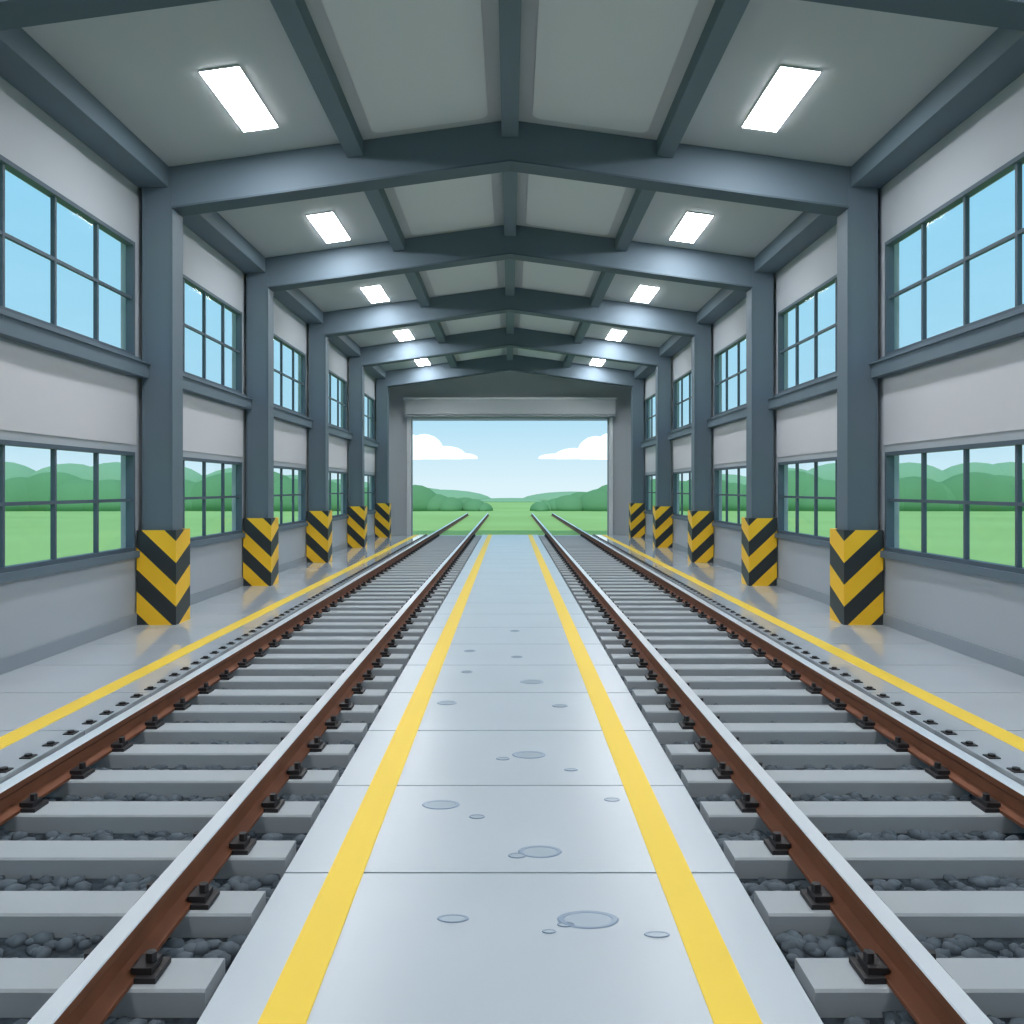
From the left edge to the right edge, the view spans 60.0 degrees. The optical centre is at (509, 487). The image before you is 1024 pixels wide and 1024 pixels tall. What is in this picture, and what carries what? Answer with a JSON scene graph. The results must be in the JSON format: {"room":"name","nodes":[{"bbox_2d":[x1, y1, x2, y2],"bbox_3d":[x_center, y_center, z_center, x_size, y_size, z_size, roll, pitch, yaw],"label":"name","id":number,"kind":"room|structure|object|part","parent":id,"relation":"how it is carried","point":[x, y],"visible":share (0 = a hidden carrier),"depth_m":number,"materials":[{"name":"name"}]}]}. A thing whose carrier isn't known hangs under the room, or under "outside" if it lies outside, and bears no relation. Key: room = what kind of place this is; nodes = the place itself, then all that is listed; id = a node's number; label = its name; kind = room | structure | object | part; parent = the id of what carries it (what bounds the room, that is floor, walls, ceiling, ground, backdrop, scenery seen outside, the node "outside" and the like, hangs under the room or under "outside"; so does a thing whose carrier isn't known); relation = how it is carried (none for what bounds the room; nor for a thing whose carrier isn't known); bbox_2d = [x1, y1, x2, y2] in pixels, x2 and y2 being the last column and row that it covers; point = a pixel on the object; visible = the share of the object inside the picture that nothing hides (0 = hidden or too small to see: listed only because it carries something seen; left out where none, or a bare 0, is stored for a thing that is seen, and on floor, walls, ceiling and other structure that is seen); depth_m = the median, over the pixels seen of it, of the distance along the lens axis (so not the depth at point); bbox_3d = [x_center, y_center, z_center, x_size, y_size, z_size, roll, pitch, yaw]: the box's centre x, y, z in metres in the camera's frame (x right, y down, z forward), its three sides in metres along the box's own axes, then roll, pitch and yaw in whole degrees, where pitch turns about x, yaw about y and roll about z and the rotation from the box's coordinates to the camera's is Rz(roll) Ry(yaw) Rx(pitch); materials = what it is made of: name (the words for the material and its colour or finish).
{"room":"train depot","nodes":[
{"label":"train depot","id":0,"kind":"room"},
{"bbox_2d":[0,76,375,657],"bbox_3d":[-5.232,-1.052,16.300,0.195,6.664,38.600,0,0,0],"label":"wall","id":1,"kind":"structure","parent":0,"point":[46,397],"depth_m":11.37,"materials":[{"name":"grey paint"}]},
{"bbox_2d":[0,154,139,359],"bbox_3d":[-5.160,-2.530,10.065,0.160,1.660,4.230,0,0,0],"label":"window","id":2,"kind":"structure","parent":1,"relation":"in","point":[55,196],"depth_m":10.11,"materials":[{"name":"blue paint"}]},
{"bbox_2d":[0,439,139,582],"bbox_3d":[-5.160,0.230,10.065,0.160,1.440,4.230,0,0,0],"label":"window","id":3,"kind":"structure","parent":1,"relation":"in","point":[9,573],"depth_m":10.10,"materials":[{"name":"blue paint"}]},
{"bbox_2d":[0,533,374,674],"bbox_3d":[-5.135,1.800,16.300,0.030,0.160,38.600,0,0,0],"label":"baseboard","id":4,"kind":"structure","parent":1,"relation":"attached to","point":[9,663],"depth_m":10.87,"materials":[{"name":"grey paint"}]},
{"bbox_2d":[0,311,378,447],"bbox_3d":[-5.047,-1.620,15.650,0.174,0.200,36.100,0,0,0],"label":"window sill","id":5,"kind":"structure","parent":1,"relation":"attached to","point":[13,328],"depth_m":11.01,"materials":[{"name":"blue paint"}]},
{"bbox_2d":[183,457,244,547],"bbox_3d":[-5.160,0.230,15.015,0.160,1.440,4.030,0,0,0],"label":"window","id":6,"kind":"structure","parent":1,"relation":"in","point":[205,539],"depth_m":15.71,"materials":[{"name":"blue paint"}]},
{"bbox_2d":[183,274,245,395],"bbox_3d":[-5.160,-2.530,15.015,0.160,1.660,4.030,0,0,0],"label":"window","id":7,"kind":"structure","parent":1,"relation":"in","point":[187,280],"depth_m":15.72,"materials":[{"name":"blue paint"}]},
{"bbox_2d":[274,334,307,417],"bbox_3d":[-5.160,-2.530,20.090,0.160,1.660,4.480,0,0,0],"label":"window","id":8,"kind":"structure","parent":1,"relation":"in","point":[277,338],"depth_m":21.16,"materials":[{"name":"blue paint"}]},
{"bbox_2d":[274,466,307,530],"bbox_3d":[-5.160,0.230,20.090,0.160,1.440,4.480,0,0,0],"label":"window","id":9,"kind":"structure","parent":1,"relation":"in","point":[294,524],"depth_m":21.16,"materials":[{"name":"blue paint"}]},
{"bbox_2d":[329,370,348,431],"bbox_3d":[-5.160,-2.530,25.540,0.160,1.660,4.780,0,0,0],"label":"window","id":10,"kind":"structure","parent":1,"relation":"in","point":[333,374],"depth_m":26.69,"materials":[{"name":"blue paint"}]},
{"bbox_2d":[329,471,348,520],"bbox_3d":[-5.160,0.230,25.540,0.160,1.440,4.780,0,0,0],"label":"window","id":11,"kind":"structure","parent":1,"relation":"in","point":[344,515],"depth_m":26.69,"materials":[{"name":"blue paint"}]},
{"bbox_2d":[364,393,374,440],"bbox_3d":[-5.160,-2.530,31.190,0.160,1.660,4.880,0,0,0],"label":"window","id":12,"kind":"structure","parent":1,"relation":"in","point":[365,394],"depth_m":33.06,"materials":[{"name":"blue paint"}]},
{"bbox_2d":[364,474,375,514],"bbox_3d":[-5.160,0.230,31.190,0.160,1.440,4.880,0,0,0],"label":"window","id":13,"kind":"structure","parent":1,"relation":"in","point":[372,511],"depth_m":33.02,"materials":[{"name":"blue paint"}]},
{"bbox_2d":[22,0,997,370],"bbox_3d":[0.000,-4.775,16.400,11.160,0.890,39.400,0,0,0],"label":"ceiling","id":14,"kind":"structure","parent":0,"point":[143,67],"depth_m":10.62,"materials":[{"name":"grey metal"}]},
{"bbox_2d":[199,65,277,131],"bbox_3d":[-3.218,-4.638,10.620,0.450,0.026,1.640,-8,0,0],"label":"ceiling light","id":15,"kind":"object","parent":14,"relation":"attached to","point":[230,84],"depth_m":10.49,"materials":[{"name":"white plastic"}]},
{"bbox_2d":[306,211,349,242],"bbox_3d":[-3.218,-4.638,15.800,0.450,0.026,1.640,-8,0,0],"label":"ceiling light","id":16,"kind":"object","parent":14,"relation":"attached to","point":[327,224],"depth_m":15.69,"materials":[{"name":"white plastic"}]},
{"bbox_2d":[360,285,388,302],"bbox_3d":[-3.218,-4.638,21.200,0.450,0.026,1.640,-8,0,0],"label":"ceiling light","id":17,"kind":"object","parent":14,"relation":"attached to","point":[375,293],"depth_m":21.09,"materials":[{"name":"white plastic"}]},
{"bbox_2d":[393,329,413,340],"bbox_3d":[-3.218,-4.638,26.900,0.450,0.026,1.640,-8,0,0],"label":"ceiling light","id":18,"kind":"object","parent":14,"relation":"attached to","point":[403,335],"depth_m":26.79,"materials":[{"name":"white plastic"}]},
{"bbox_2d":[415,359,429,365],"bbox_3d":[-3.218,-4.638,32.600,0.450,0.026,1.640,-8,0,0],"label":"ceiling light","id":19,"kind":"object","parent":14,"relation":"attached to","point":[421,362],"depth_m":32.61,"materials":[{"name":"white plastic"}]},
{"bbox_2d":[321,0,698,359],"bbox_3d":[0.000,-4.933,16.600,3.720,0.248,37.560,0,0,0],"label":"ceiling panels","id":20,"kind":"object","parent":14,"relation":"attached to","point":[411,64],"visible":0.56,"depth_m":10.79,"materials":[{"name":"grey"}]},
{"bbox_2d":[590,359,604,365],"bbox_3d":[3.218,-4.638,32.600,0.450,0.027,1.640,8,0,0],"label":"ceiling light","id":21,"kind":"object","parent":14,"relation":"attached to","point":[597,362],"depth_m":32.61,"materials":[{"name":"white plastic"}]},
{"bbox_2d":[606,329,626,340],"bbox_3d":[3.218,-4.638,26.900,0.450,0.027,1.640,8,0,0],"label":"ceiling light","id":22,"kind":"object","parent":14,"relation":"attached to","point":[616,335],"depth_m":26.79,"materials":[{"name":"white plastic"}]},
{"bbox_2d":[631,285,659,302],"bbox_3d":[3.218,-4.638,21.200,0.450,0.027,1.640,8,0,0],"label":"ceiling light","id":23,"kind":"object","parent":14,"relation":"attached to","point":[644,293],"depth_m":21.09,"materials":[{"name":"white plastic"}]},
{"bbox_2d":[670,211,713,242],"bbox_3d":[3.218,-4.638,15.800,0.450,0.027,1.640,8,0,0],"label":"ceiling light","id":24,"kind":"object","parent":14,"relation":"attached to","point":[692,224],"depth_m":15.69,"materials":[{"name":"white plastic"}]},
{"bbox_2d":[742,65,820,131],"bbox_3d":[3.218,-4.638,10.620,0.450,0.027,1.640,8,0,0],"label":"ceiling light","id":25,"kind":"object","parent":14,"relation":"attached to","point":[789,84],"depth_m":10.49,"materials":[{"name":"white plastic"}]},
{"bbox_2d":[634,28,1023,378],"bbox_3d":[4.934,-4.303,16.300,0.428,0.286,38.600,0,0,0],"label":"beam","id":26,"kind":"structure","parent":14,"relation":"attached to","point":[998,61],"depth_m":10.67,"materials":[{"name":"grey metal"}]},
{"bbox_2d":[388,371,631,534],"bbox_3d":[0.000,-1.407,35.725,10.660,7.375,0.250,0,0,0],"label":"wall","id":27,"kind":"structure","parent":0,"point":[506,383],"depth_m":35.60,"materials":[{"name":"grey paint"}]},
{"bbox_2d":[403,397,616,534],"bbox_3d":[0.000,-0.860,35.445,8.480,5.480,0.550,0,0,0],"label":"door","id":28,"kind":"structure","parent":27,"relation":"in","point":[413,406],"depth_m":35.20,"materials":[{"name":"grey metal"}]},
{"bbox_2d":[0,535,1023,1023],"bbox_3d":[0.000,2.080,16.450,10.300,0.400,38.900,0,0,0],"label":"floor","id":29,"kind":"structure","parent":0,"point":[392,961],"depth_m":5.31,"materials":[{"name":"concrete"}]},
{"bbox_2d":[137,528,189,624],"bbox_3d":[-4.855,1.230,12.430,0.540,1.300,0.540,0,0,0],"label":"guard","id":30,"kind":"object","parent":29,"relation":"on","point":[163,563],"visible":0.87,"depth_m":12.16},
{"bbox_2d":[0,535,417,749],"bbox_3d":[-3.750,1.878,16.300,0.180,0.004,38.580,0,0,0],"label":"yellow safety line","id":31,"kind":"object","parent":29,"relation":"on","point":[12,737],"visible":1,"depth_m":9.06,"materials":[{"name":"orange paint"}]},
{"bbox_2d":[243,517,278,585],"bbox_3d":[-4.855,1.230,17.280,0.540,1.300,0.540,0,0,0],"label":"guard","id":32,"kind":"object","parent":29,"relation":"on","point":[261,540],"visible":0.87,"depth_m":17.01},
{"bbox_2d":[306,510,331,562],"bbox_3d":[-4.855,1.230,22.580,0.540,1.300,0.540,0,0,0],"label":"guard","id":33,"kind":"object","parent":29,"relation":"on","point":[319,528],"visible":0.91,"depth_m":22.31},
{"bbox_2d":[347,506,366,547],"bbox_3d":[-4.855,1.230,28.180,0.540,1.300,0.540,0,0,0],"label":"guard","id":34,"kind":"object","parent":29,"relation":"on","point":[357,520],"visible":1,"depth_m":27.91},
{"bbox_2d":[257,535,491,1023],"bbox_3d":[-0.800,1.878,16.300,0.170,0.004,38.580,0,0,0],"label":"yellow safety line","id":35,"kind":"object","parent":29,"relation":"on","point":[293,996],"visible":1,"depth_m":4.36,"materials":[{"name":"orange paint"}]},
{"bbox_2d":[375,503,390,537],"bbox_3d":[-4.855,1.230,33.880,0.540,1.300,0.540,0,0,0],"label":"guard","id":36,"kind":"object","parent":29,"relation":"on","point":[383,510],"visible":1,"depth_m":33.61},
{"bbox_2d":[422,800,459,808],"bbox_3d":[-0.409,1.877,5.255,0.226,0.004,0.149,0,0,0],"label":"puddle","id":37,"kind":"object","parent":29,"relation":"on","point":[435,804],"visible":1,"depth_m":5.25,"materials":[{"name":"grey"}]},
{"bbox_2d":[437,701,456,704],"bbox_3d":[-0.551,1.877,7.747,0.175,0.004,0.144,0,0,0],"label":"puddle","id":38,"kind":"object","parent":29,"relation":"on","point":[439,702],"visible":1,"depth_m":7.75,"materials":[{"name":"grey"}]},
{"bbox_2d":[437,914,468,922],"bbox_3d":[-0.249,1.877,3.865,0.140,0.004,0.072,0,0,0],"label":"puddle","id":39,"kind":"object","parent":29,"relation":"on","point":[449,918],"visible":1,"depth_m":3.86,"materials":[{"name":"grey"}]},
{"bbox_2d":[469,814,484,818],"bbox_3d":[-0.189,1.877,5.063,0.092,0.004,0.062,0,0,0],"label":"puddle","id":40,"kind":"object","parent":29,"relation":"on","point":[474,816],"visible":1,"depth_m":5.06,"materials":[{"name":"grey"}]},
{"bbox_2d":[496,757,509,759],"bbox_3d":[-0.049,1.877,6.146,0.097,0.004,0.064,0,0,0],"label":"puddle","id":41,"kind":"object","parent":29,"relation":"on","point":[498,758],"visible":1,"depth_m":6.15,"materials":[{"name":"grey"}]},
{"bbox_2d":[142,121,877,529],"bbox_3d":[0.000,-1.608,12.432,10.160,6.976,0.395,0,0,0],"label":"frame","id":42,"kind":"object","parent":29,"relation":"on","point":[478,149],"visible":0.74,"depth_m":12.27,"materials":[{"name":"blue paint"}]},
{"bbox_2d":[0,28,385,378],"bbox_3d":[-4.934,-4.303,16.300,0.428,0.286,38.600,0,0,0],"label":"beam","id":43,"kind":"structure","parent":42,"relation":"attached to","point":[25,65],"depth_m":10.73,"materials":[{"name":"grey metal"}]},
{"bbox_2d":[270,0,456,367],"bbox_3d":[-2.140,-4.693,16.300,0.220,0.247,38.600,0,0,0],"label":"purlin","id":44,"kind":"object","parent":42,"relation":"attached to","point":[294,16],"visible":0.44,"depth_m":10.62,"materials":[{"name":"blue paint"}]},
{"bbox_2d":[498,0,521,359],"bbox_3d":[0.000,-4.979,16.300,0.230,0.237,38.600,0,0,0],"label":"ridge beam","id":45,"kind":"structure","parent":42,"relation":"attached to","point":[509,10],"depth_m":11.11,"materials":[{"name":"grey metal"}]},
{"bbox_2d":[563,0,749,367],"bbox_3d":[2.140,-4.693,16.300,0.220,0.247,38.600,0,0,0],"label":"purlin","id":46,"kind":"object","parent":42,"relation":"attached to","point":[725,16],"visible":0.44,"depth_m":10.62,"materials":[{"name":"blue paint"}]},
{"bbox_2d":[247,225,772,517],"bbox_3d":[0.000,-1.608,17.282,10.160,6.976,0.395,0,0,0],"label":"frame","id":47,"kind":"object","parent":29,"relation":"on","point":[488,244],"visible":0.77,"depth_m":17.12,"materials":[{"name":"blue paint"}]},
{"bbox_2d":[309,287,710,510],"bbox_3d":[0.000,-1.608,22.582,10.160,6.976,0.395,0,0,0],"label":"frame","id":48,"kind":"object","parent":29,"relation":"on","point":[491,301],"visible":0.74,"depth_m":22.42,"materials":[{"name":"blue paint"}]},
{"bbox_2d":[349,327,670,505],"bbox_3d":[0.000,-1.608,28.183,10.160,6.976,0.395,0,0,0],"label":"frame","id":49,"kind":"object","parent":29,"relation":"on","point":[491,339],"visible":0.77,"depth_m":28.02,"materials":[{"name":"blue paint"}]},
{"bbox_2d":[376,355,643,502],"bbox_3d":[0.000,-1.608,33.883,10.160,6.976,0.395,0,0,0],"label":"frame","id":50,"kind":"object","parent":29,"relation":"on","point":[493,364],"visible":0.81,"depth_m":33.72,"materials":[{"name":"blue paint"}]},
{"bbox_2d":[0,0,1023,30],"bbox_3d":[0.000,-1.608,7.383,10.160,6.976,0.395,0,0,0],"label":"frame","id":51,"kind":"object","parent":29,"relation":"on","point":[1007,14],"visible":1,"depth_m":7.45,"materials":[{"name":"blue paint"}]},
{"bbox_2d":[508,853,525,857],"bbox_3d":[0.036,1.877,4.526,0.092,0.004,0.062,0,0,0],"label":"puddle","id":52,"kind":"object","parent":29,"relation":"on","point":[511,855],"visible":1,"depth_m":4.53,"materials":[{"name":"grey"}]},
{"bbox_2d":[512,751,545,758],"bbox_3d":[0.134,1.877,6.239,0.240,0.004,0.168,0,0,0],"label":"puddle","id":53,"kind":"object","parent":29,"relation":"on","point":[522,754],"visible":1,"depth_m":6.24,"materials":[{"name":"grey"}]},
{"bbox_2d":[520,680,543,683],"bbox_3d":[0.213,1.877,8.586,0.233,0.004,0.177,0,0,0],"label":"puddle","id":54,"kind":"object","parent":29,"relation":"on","point":[522,681],"visible":1,"depth_m":8.59,"materials":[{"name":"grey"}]},
{"bbox_2d":[518,845,561,857],"bbox_3d":[0.155,1.877,4.576,0.228,0.004,0.151,0,0,0],"label":"puddle","id":55,"kind":"object","parent":29,"relation":"on","point":[539,851],"visible":1,"depth_m":4.58,"materials":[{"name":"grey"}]},
{"bbox_2d":[542,929,555,933],"bbox_3d":[0.165,1.877,3.752,0.059,0.004,0.030,0,0,0],"label":"puddle","id":56,"kind":"object","parent":29,"relation":"on","point":[547,931],"visible":1,"depth_m":3.75,"materials":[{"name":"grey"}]},
{"bbox_2d":[552,704,567,706],"bbox_3d":[0.431,1.877,7.641,0.138,0.004,0.105,0,0,0],"label":"puddle","id":57,"kind":"object","parent":29,"relation":"on","point":[554,705],"visible":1,"depth_m":7.65,"materials":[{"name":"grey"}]},
{"bbox_2d":[557,922,574,926],"bbox_3d":[0.241,1.877,3.812,0.078,0.004,0.042,0,0,0],"label":"puddle","id":58,"kind":"object","parent":29,"relation":"on","point":[560,924],"visible":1,"depth_m":3.81,"materials":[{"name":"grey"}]},
{"bbox_2d":[564,768,577,770],"bbox_3d":[0.407,1.877,5.907,0.093,0.004,0.054,0,0,0],"label":"puddle","id":59,"kind":"object","parent":29,"relation":"on","point":[565,769],"visible":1,"depth_m":5.91,"materials":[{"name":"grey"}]},
{"bbox_2d":[557,910,618,928],"bbox_3d":[0.339,1.877,3.856,0.270,0.004,0.161,0,0,0],"label":"puddle","id":60,"kind":"object","parent":29,"relation":"on","point":[586,919],"visible":1,"depth_m":3.85,"materials":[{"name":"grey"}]},
{"bbox_2d":[604,797,619,801],"bbox_3d":[0.615,1.877,5.339,0.096,0.004,0.062,0,0,0],"label":"puddle","id":61,"kind":"object","parent":29,"relation":"on","point":[611,799],"visible":1,"depth_m":5.34,"materials":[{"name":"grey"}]},
{"bbox_2d":[629,503,644,537],"bbox_3d":[4.855,1.230,33.880,0.540,1.300,0.540,0,0,0],"label":"guard","id":62,"kind":"object","parent":29,"relation":"on","point":[636,510],"visible":1,"depth_m":33.61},
{"bbox_2d":[528,535,762,1023],"bbox_3d":[0.800,1.878,16.300,0.170,0.004,38.580,0,0,0],"label":"yellow safety line","id":63,"kind":"object","parent":29,"relation":"on","point":[726,996],"visible":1,"depth_m":4.36,"materials":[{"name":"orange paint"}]},
{"bbox_2d":[644,931,669,937],"bbox_3d":[0.618,1.877,3.726,0.110,0.004,0.050,0,0,0],"label":"puddle","id":64,"kind":"object","parent":29,"relation":"on","point":[653,934],"visible":1,"depth_m":3.72,"materials":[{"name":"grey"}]},
{"bbox_2d":[653,506,672,547],"bbox_3d":[4.855,1.230,28.180,0.540,1.300,0.540,0,0,0],"label":"guard","id":65,"kind":"object","parent":29,"relation":"on","point":[662,520],"visible":1,"depth_m":27.91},
{"bbox_2d":[688,510,713,562],"bbox_3d":[4.855,1.230,22.580,0.540,1.300,0.540,0,0,0],"label":"guard","id":66,"kind":"object","parent":29,"relation":"on","point":[700,528],"visible":0.91,"depth_m":22.31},
{"bbox_2d":[741,517,776,585],"bbox_3d":[4.855,1.230,17.280,0.540,1.300,0.540,0,0,0],"label":"guard","id":67,"kind":"object","parent":29,"relation":"on","point":[758,540],"visible":0.87,"depth_m":17.01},
{"bbox_2d":[602,535,1023,751],"bbox_3d":[3.750,1.878,16.300,0.180,0.004,38.580,0,0,0],"label":"yellow safety line","id":68,"kind":"object","parent":29,"relation":"on","point":[1007,737],"visible":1,"depth_m":8.96,"materials":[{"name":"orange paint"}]},
{"bbox_2d":[830,528,882,624],"bbox_3d":[4.855,1.230,12.430,0.540,1.300,0.540,0,0,0],"label":"guard","id":69,"kind":"object","parent":29,"relation":"on","point":[856,563],"visible":0.87,"depth_m":12.16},
{"bbox_2d":[0,554,1023,1023],"bbox_3d":[0.001,2.115,16.300,6.605,0.331,38.597,0,0,0],"label":"gravel","id":70,"kind":"object","parent":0,"point":[791,943],"visible":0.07,"depth_m":4.46,"materials":[{"name":"stone"}]},
{"bbox_2d":[0,513,488,1023],"bbox_3d":[-2.283,1.907,29.505,2.245,0.325,64.990,0,0,0],"label":"railway track","id":71,"kind":"object","parent":70,"relation":"on","point":[358,637],"visible":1,"depth_m":5.45,"materials":[{"name":"grey concrete"}]},
{"bbox_3d":[-2.965,1.827,29.505,0.170,0.165,64.990,0,0,0],"label":"rail","id":72,"kind":"part","parent":71,"relation":"part of","materials":[{"name":"silver metal"}]},
{"bbox_2d":[531,513,1023,1023],"bbox_3d":[2.283,1.907,29.505,2.245,0.325,64.990,0,0,0],"label":"railway track","id":73,"kind":"object","parent":70,"relation":"on","point":[667,643],"visible":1,"depth_m":5.45,"materials":[{"name":"silver metal"}]},
{"bbox_3d":[2.965,1.827,29.505,0.170,0.165,64.990,0,0,0],"label":"rail","id":74,"kind":"part","parent":73,"relation":"part of","materials":[{"name":"silver metal"}]},
{"bbox_2d":[644,73,1023,659],"bbox_3d":[5.232,-1.052,16.300,0.195,6.664,38.600,0,0,0],"label":"wall","id":75,"kind":"structure","parent":0,"point":[976,396],"depth_m":11.42,"materials":[{"name":"grey paint"}]},
{"bbox_2d":[644,474,655,514],"bbox_3d":[5.160,0.230,31.190,0.160,1.440,4.880,0,0,0],"label":"window","id":76,"kind":"structure","parent":75,"relation":"in","point":[647,511],"depth_m":33.02,"materials":[{"name":"blue paint"}]},
{"bbox_2d":[645,393,655,440],"bbox_3d":[5.160,-2.530,31.190,0.160,1.660,4.880,0,0,0],"label":"window","id":77,"kind":"structure","parent":75,"relation":"in","point":[654,394],"depth_m":33.06,"materials":[{"name":"blue paint"}]},
{"bbox_2d":[671,370,690,431],"bbox_3d":[5.160,-2.530,25.540,0.160,1.660,4.780,0,0,0],"label":"window","id":78,"kind":"structure","parent":75,"relation":"in","point":[686,374],"depth_m":26.69,"materials":[{"name":"blue paint"}]},
{"bbox_2d":[671,471,690,520],"bbox_3d":[5.160,0.230,25.540,0.160,1.440,4.780,0,0,0],"label":"window","id":79,"kind":"structure","parent":75,"relation":"in","point":[675,515],"depth_m":26.69,"materials":[{"name":"blue paint"}]},
{"bbox_2d":[712,334,745,417],"bbox_3d":[5.160,-2.530,20.090,0.160,1.660,4.480,0,0,0],"label":"window","id":80,"kind":"structure","parent":75,"relation":"in","point":[742,338],"depth_m":21.16,"materials":[{"name":"blue paint"}]},
{"bbox_2d":[712,466,745,530],"bbox_3d":[5.160,0.230,20.090,0.160,1.440,4.480,0,0,0],"label":"window","id":81,"kind":"structure","parent":75,"relation":"in","point":[723,524],"depth_m":21.16,"materials":[{"name":"blue paint"}]},
{"bbox_2d":[774,274,836,395],"bbox_3d":[5.160,-2.530,15.015,0.160,1.660,4.030,0,0,0],"label":"window","id":82,"kind":"structure","parent":75,"relation":"in","point":[832,280],"depth_m":15.72,"materials":[{"name":"blue paint"}]},
{"bbox_2d":[775,457,836,547],"bbox_3d":[5.160,0.230,15.015,0.160,1.440,4.030,0,0,0],"label":"window","id":83,"kind":"structure","parent":75,"relation":"in","point":[814,539],"depth_m":15.71,"materials":[{"name":"blue paint"}]},
{"bbox_2d":[641,310,1023,447],"bbox_3d":[5.047,-1.620,15.650,0.174,0.200,36.100,0,0,0],"label":"window sill","id":84,"kind":"structure","parent":75,"relation":"attached to","point":[1009,327],"depth_m":10.96,"materials":[{"name":"blue paint"}]},
{"bbox_2d":[645,533,1023,675],"bbox_3d":[5.135,1.800,16.300,0.030,0.160,38.600,0,0,0],"label":"baseboard","id":85,"kind":"structure","parent":75,"relation":"attached to","point":[1013,664],"depth_m":10.81,"materials":[{"name":"grey paint"}]},
{"bbox_2d":[880,152,1023,359],"bbox_3d":[5.160,-2.530,10.065,0.160,1.660,4.230,0,0,0],"label":"window","id":86,"kind":"structure","parent":75,"relation":"in","point":[1016,163],"depth_m":10.11,"materials":[{"name":"blue paint"}]},
{"bbox_2d":[880,439,1023,583],"bbox_3d":[5.160,0.230,10.065,0.160,1.440,4.230,0,0,0],"label":"window","id":87,"kind":"structure","parent":75,"relation":"in","point":[1010,573],"depth_m":10.09,"materials":[{"name":"blue paint"}]},
{"label":"outside","id":88,"kind":"structure","parent":0,"visible":0},
{"bbox_2d":[413,434,477,458],"bbox_3d":[-25.677,-11.992,250.000,33.296,7.619,9.029,0,0,0],"label":"cloud","id":89,"kind":"structure","parent":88,"point":[425,446],"depth_m":247.57,"materials":[{"name":"white"}]},
{"bbox_2d":[538,434,606,458],"bbox_3d":[25.113,-11.992,250.000,34.424,7.619,9.029,0,0,0],"label":"cloud","id":90,"kind":"structure","parent":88,"point":[594,447],"depth_m":247.69,"materials":[{"name":"white"}]},
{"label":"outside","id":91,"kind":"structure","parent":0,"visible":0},
{"bbox_2d":[5,502,1023,566],"bbox_3d":[0.000,2.050,37.500,400.000,0.260,195.000,0,0,0],"label":"grass field","id":92,"kind":"structure","parent":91,"point":[27,533],"depth_m":44.18,"materials":[{"name":"green plant"}]},
{"bbox_2d":[5,470,1023,510],"bbox_3d":[0.031,0.004,17.553,132.751,3.832,123.869,0,0,0],"label":"hills","id":93,"kind":"structure","parent":92,"relation":"on","point":[983,486],"depth_m":73.66,"materials":[{"name":"green plant"}]},
{"bbox_2d":[5,462,1023,501],"bbox_3d":[-0.221,-0.930,125.000,338.482,5.699,10.000,0,0,0],"label":"hill","id":94,"kind":"structure","parent":92,"relation":"on","point":[112,470],"depth_m":122.52,"materials":[{"name":"green plant"}]}
]}

